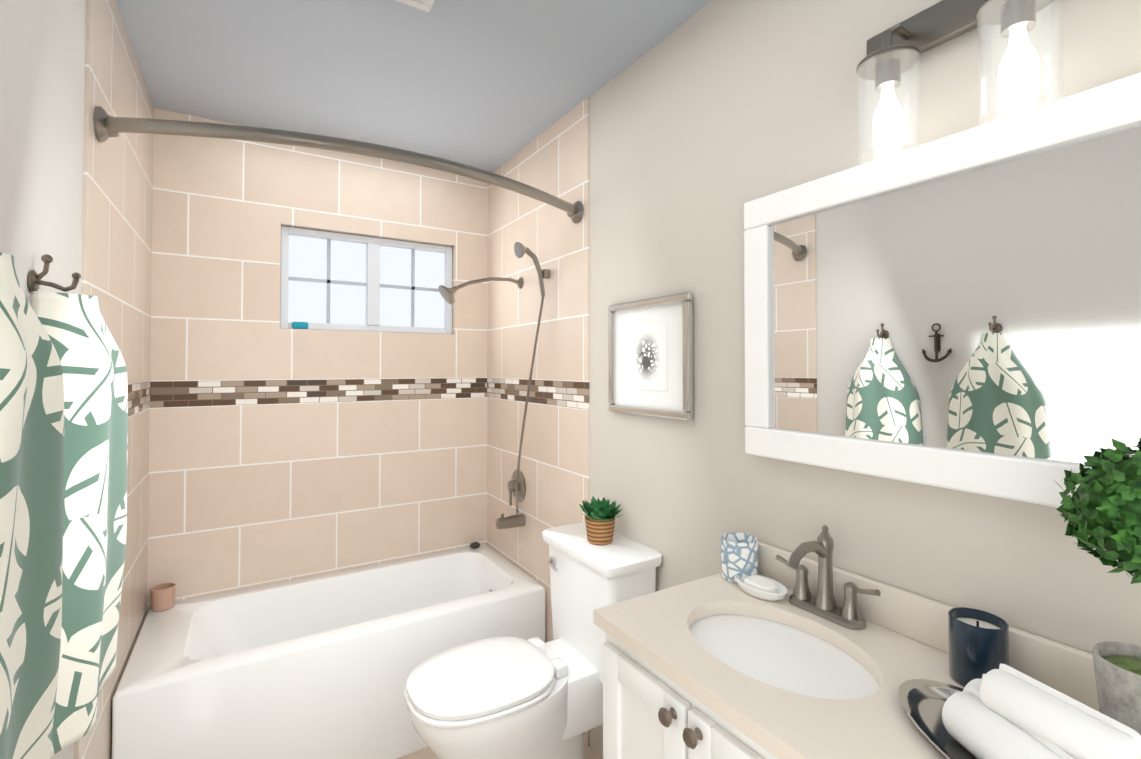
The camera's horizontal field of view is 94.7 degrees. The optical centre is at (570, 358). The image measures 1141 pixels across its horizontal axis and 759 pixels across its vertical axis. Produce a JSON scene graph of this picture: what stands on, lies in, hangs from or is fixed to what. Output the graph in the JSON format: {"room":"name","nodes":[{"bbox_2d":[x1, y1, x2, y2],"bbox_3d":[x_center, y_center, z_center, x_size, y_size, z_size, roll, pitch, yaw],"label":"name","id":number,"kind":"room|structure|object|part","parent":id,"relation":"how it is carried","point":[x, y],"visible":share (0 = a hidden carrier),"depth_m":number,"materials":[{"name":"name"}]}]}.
{"room":"bathroom","nodes":[
{"label":"bathroom","id":0,"kind":"room"},
{"bbox_2d":[0,0,85,758],"bbox_3d":[-0.712,0.208,0.376,0.120,2.590,2.080,1,-1,-32],"label":"wall","id":1,"kind":"structure","parent":0,"point":[42,74],"depth_m":1.05,"materials":[{"name":"grey paint"}]},
{"bbox_2d":[0,252,63,758],"bbox_3d":[-0.720,0.261,0.636,0.140,0.933,0.372,1,-1,-32],"label":"hanging towel","id":2,"kind":"object","parent":1,"relation":"hanging from","point":[31,458],"visible":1,"depth_m":0.65,"materials":[{"name":"green fabric"}]},
{"bbox_2d":[27,254,127,757],"bbox_3d":[-0.958,0.267,1.020,0.138,0.933,0.374,1,-1,-32],"label":"hanging towel","id":3,"kind":"object","parent":1,"relation":"hanging from","point":[94,368],"visible":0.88,"depth_m":0.96,"materials":[{"name":"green fabric"}]},
{"bbox_2d":[74,0,153,758],"bbox_3d":[-1.531,0.231,1.710,0.128,2.590,1.050,1,-1,-32],"label":"wall tiles","id":4,"kind":"structure","parent":1,"relation":"attached to","point":[117,226],"depth_m":1.71,"materials":[{"name":"beige tile"}]},
{"bbox_2d":[94,106,583,222],"bbox_3d":[-0.560,-0.614,1.704,1.514,0.092,0.275,1,-1,-32],"label":"curtain rod","id":5,"kind":"object","parent":4,"relation":"attached to","point":[106,126],"visible":1,"depth_m":1.48,"materials":[{"name":"silver metal"}]},
{"bbox_2d":[147,108,487,610],"bbox_3d":[-1.154,0.247,2.653,1.760,2.590,0.160,1,-1,-32],"label":"wall","id":6,"kind":"structure","parent":0,"point":[277,454],"depth_m":2.47,"materials":[{"name":"tile"}]},
{"bbox_2d":[292,322,307,328],"bbox_3d":[-1.287,-0.159,2.504,0.070,0.034,0.026,1,-1,-32],"label":"sponge","id":7,"kind":"object","parent":6,"relation":"on","point":[299,325],"visible":0.98,"depth_m":2.49,"materials":[{"name":"teal"}]},
{"bbox_2d":[280,226,451,333],"bbox_3d":[-1.026,-0.382,2.722,0.836,0.486,0.075,1,-1,-32],"label":"window","id":8,"kind":"structure","parent":6,"relation":"in","point":[337,281],"depth_m":2.69,"materials":[{"name":"white plastic"}]},
{"bbox_2d":[116,0,712,171],"bbox_3d":[-0.290,-1.132,1.276,1.760,0.120,3.370,1,-1,-32],"label":"ceiling","id":9,"kind":"structure","parent":0,"point":[490,85],"depth_m":1.88,"materials":[{"name":"grey paint"}]},
{"bbox_2d":[395,0,434,11],"bbox_3d":[-0.471,-1.060,1.416,0.260,0.017,0.260,1,-1,-32],"label":"ceiling vent","id":10,"kind":"object","parent":9,"relation":"in","point":[425,5],"visible":0.98,"depth_m":1.55,"materials":[{"name":"white plastic"}]},
{"bbox_2d":[396,743,601,758],"bbox_3d":[-0.290,1.578,1.230,1.760,0.120,3.370,1,-1,-32],"label":"floor","id":11,"kind":"structure","parent":0,"point":[427,753],"depth_m":2.04,"materials":[{"name":"tile"}]},
{"bbox_2d":[112,542,545,758],"bbox_3d":[-0.927,1.263,2.268,1.496,0.544,0.696,1,-1,-32],"label":"bathtub","id":12,"kind":"object","parent":11,"relation":"on","point":[323,666],"depth_m":1.98,"materials":[{"name":"white ceramic"}]},
{"bbox_2d":[151,583,175,611],"bbox_3d":[-1.674,0.979,2.161,0.082,0.087,0.082,1,-1,-32],"label":"cup","id":13,"kind":"object","parent":12,"relation":"on","point":[162,597],"visible":1,"depth_m":2.13,"materials":[{"name":"beige"}]},
{"bbox_3d":[-0.522,1.018,2.872,0.058,0.033,0.048,1,-1,-32],"label":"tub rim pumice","id":14,"kind":"part","parent":12,"relation":"part of","materials":[{"name":"grey stone"}]},
{"bbox_2d":[405,522,661,758],"bbox_3d":[-0.133,1.081,1.700,0.776,0.890,0.446,1,-1,-32],"label":"toilet","id":15,"kind":"object","parent":11,"relation":"on","point":[509,698],"visible":0.9,"depth_m":1.64,"materials":[{"name":"white ceramic"}]},
{"bbox_2d":[579,496,623,544],"bbox_3d":[0.104,0.562,1.835,0.179,0.150,0.192,1,-1,-32],"label":"potted plant","id":16,"kind":"object","parent":15,"relation":"on","point":[600,517],"visible":1,"depth_m":1.80,"materials":[{"name":"green plant"}]},
{"bbox_2d":[593,621,788,758],"bbox_3d":[0.601,1.050,0.741,0.518,0.919,1.305,1,-1,-32],"label":"bathroom vanity","id":17,"kind":"object","parent":11,"relation":"on","point":[648,713],"depth_m":1.02,"materials":[{"name":"white wood"}]},
{"bbox_2d":[593,573,964,758],"bbox_3d":[0.609,0.574,0.757,0.496,0.030,1.320,1,-1,-32],"label":"countertop","id":18,"kind":"structure","parent":17,"relation":"on","point":[869,721],"depth_m":0.94,"materials":[{"name":"beige stone"}]},
{"bbox_2d":[720,532,757,583],"bbox_3d":[0.440,0.518,1.370,0.094,0.103,0.094,1,-1,-32],"label":"cup","id":19,"kind":"object","parent":18,"relation":"on","point":[739,554],"visible":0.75,"depth_m":1.33,"materials":[{"name":"ceramic"}]},
{"bbox_2d":[735,574,787,600],"bbox_3d":[0.461,0.553,1.277,0.090,0.028,0.140,1,-1,-32],"label":"soap dish","id":20,"kind":"object","parent":18,"relation":"on","point":[761,587],"visible":0.98,"depth_m":1.26,"materials":[{"name":"white ceramic"}]},
{"bbox_2d":[681,601,888,708],"bbox_3d":[0.408,0.662,1.048,0.298,0.160,0.402,1,-1,-32],"label":"sink","id":21,"kind":"object","parent":18,"relation":"in","point":[817,669],"depth_m":1.07,"materials":[{"name":"white ceramic"}]},
{"bbox_2d":[773,525,884,632],"bbox_3d":[0.526,0.469,1.148,0.156,0.194,0.244,1,-1,-32],"label":"faucet","id":22,"kind":"object","parent":18,"relation":"on","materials":[{"name":"silver metal"}]},
{"bbox_2d":[948,607,1008,686],"bbox_3d":[0.710,0.506,0.916,0.084,0.110,0.084,1,-1,-32],"label":"candle jar","id":23,"kind":"object","parent":18,"relation":"on","point":[978,643],"visible":0.77,"depth_m":0.90,"materials":[{"name":"blue glass"}]},
{"bbox_2d":[899,664,1140,758],"bbox_3d":[0.616,0.495,0.706,0.238,0.125,0.367,1,-1,-32],"label":"tray","id":24,"kind":"object","parent":18,"relation":"on","point":[1004,711],"visible":1,"depth_m":0.70,"materials":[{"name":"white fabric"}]},
{"bbox_2d":[1053,439,1140,734],"bbox_3d":[0.780,0.334,0.709,0.190,0.448,0.187,1,-1,-32],"label":"topiary plant","id":25,"kind":"object","parent":18,"relation":"on","point":[1103,509],"visible":1,"depth_m":0.70,"materials":[{"name":"green plant"}]},
{"bbox_2d":[589,0,1140,758],"bbox_3d":[0.678,0.223,1.246,0.120,2.590,2.100,1,-1,-32],"label":"wall","id":26,"kind":"structure","parent":0,"point":[709,120],"depth_m":1.41,"materials":[{"name":"beige paint"}]},
{"bbox_2d":[487,97,589,745],"bbox_3d":[-0.147,0.245,2.575,0.128,2.590,1.030,1,-1,-32],"label":"wall tiles","id":27,"kind":"structure","parent":26,"relation":"attached to","point":[553,159],"depth_m":2.44,"materials":[{"name":"beige tile"}]},
{"bbox_2d":[438,242,549,529],"bbox_3d":[-0.365,0.154,2.411,0.416,1.328,0.418,1,-1,-32],"label":"shower fixture","id":28,"kind":"object","parent":27,"relation":"attached to","point":[516,485],"visible":1,"depth_m":2.45,"materials":[{"name":"silver metal"}]},
{"bbox_2d":[608,292,692,420],"bbox_3d":[0.259,-0.005,1.783,0.026,0.395,0.416,1,-1,-32],"label":"picture frame","id":29,"kind":"object","parent":26,"relation":"attached to","point":[650,352],"visible":1,"depth_m":1.75,"materials":[{"name":"silver metal"}]},
{"bbox_2d":[758,541,1099,711],"bbox_3d":[0.811,0.519,0.882,0.022,0.084,1.320,1,-1,-32],"label":"backsplash","id":30,"kind":"structure","parent":26,"relation":"attached to","point":[1068,670],"depth_m":0.92,"materials":[{"name":"beige stone"}]},
{"bbox_2d":[744,72,1140,507],"bbox_3d":[0.754,-0.091,0.975,0.032,0.676,1.050,1,-1,-32],"label":"mirror","id":31,"kind":"object","parent":26,"relation":"attached to","point":[960,311],"visible":0.98,"depth_m":0.99,"materials":[{"name":"white"}]},
{"bbox_2d":[856,0,1063,164],"bbox_3d":[0.751,-0.552,0.871,0.155,0.298,0.580,1,-1,-32],"label":"sconce","id":32,"kind":"object","parent":26,"relation":"attached to","point":[894,52],"visible":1,"depth_m":0.99,"materials":[{"name":"clear glass"}]}
]}

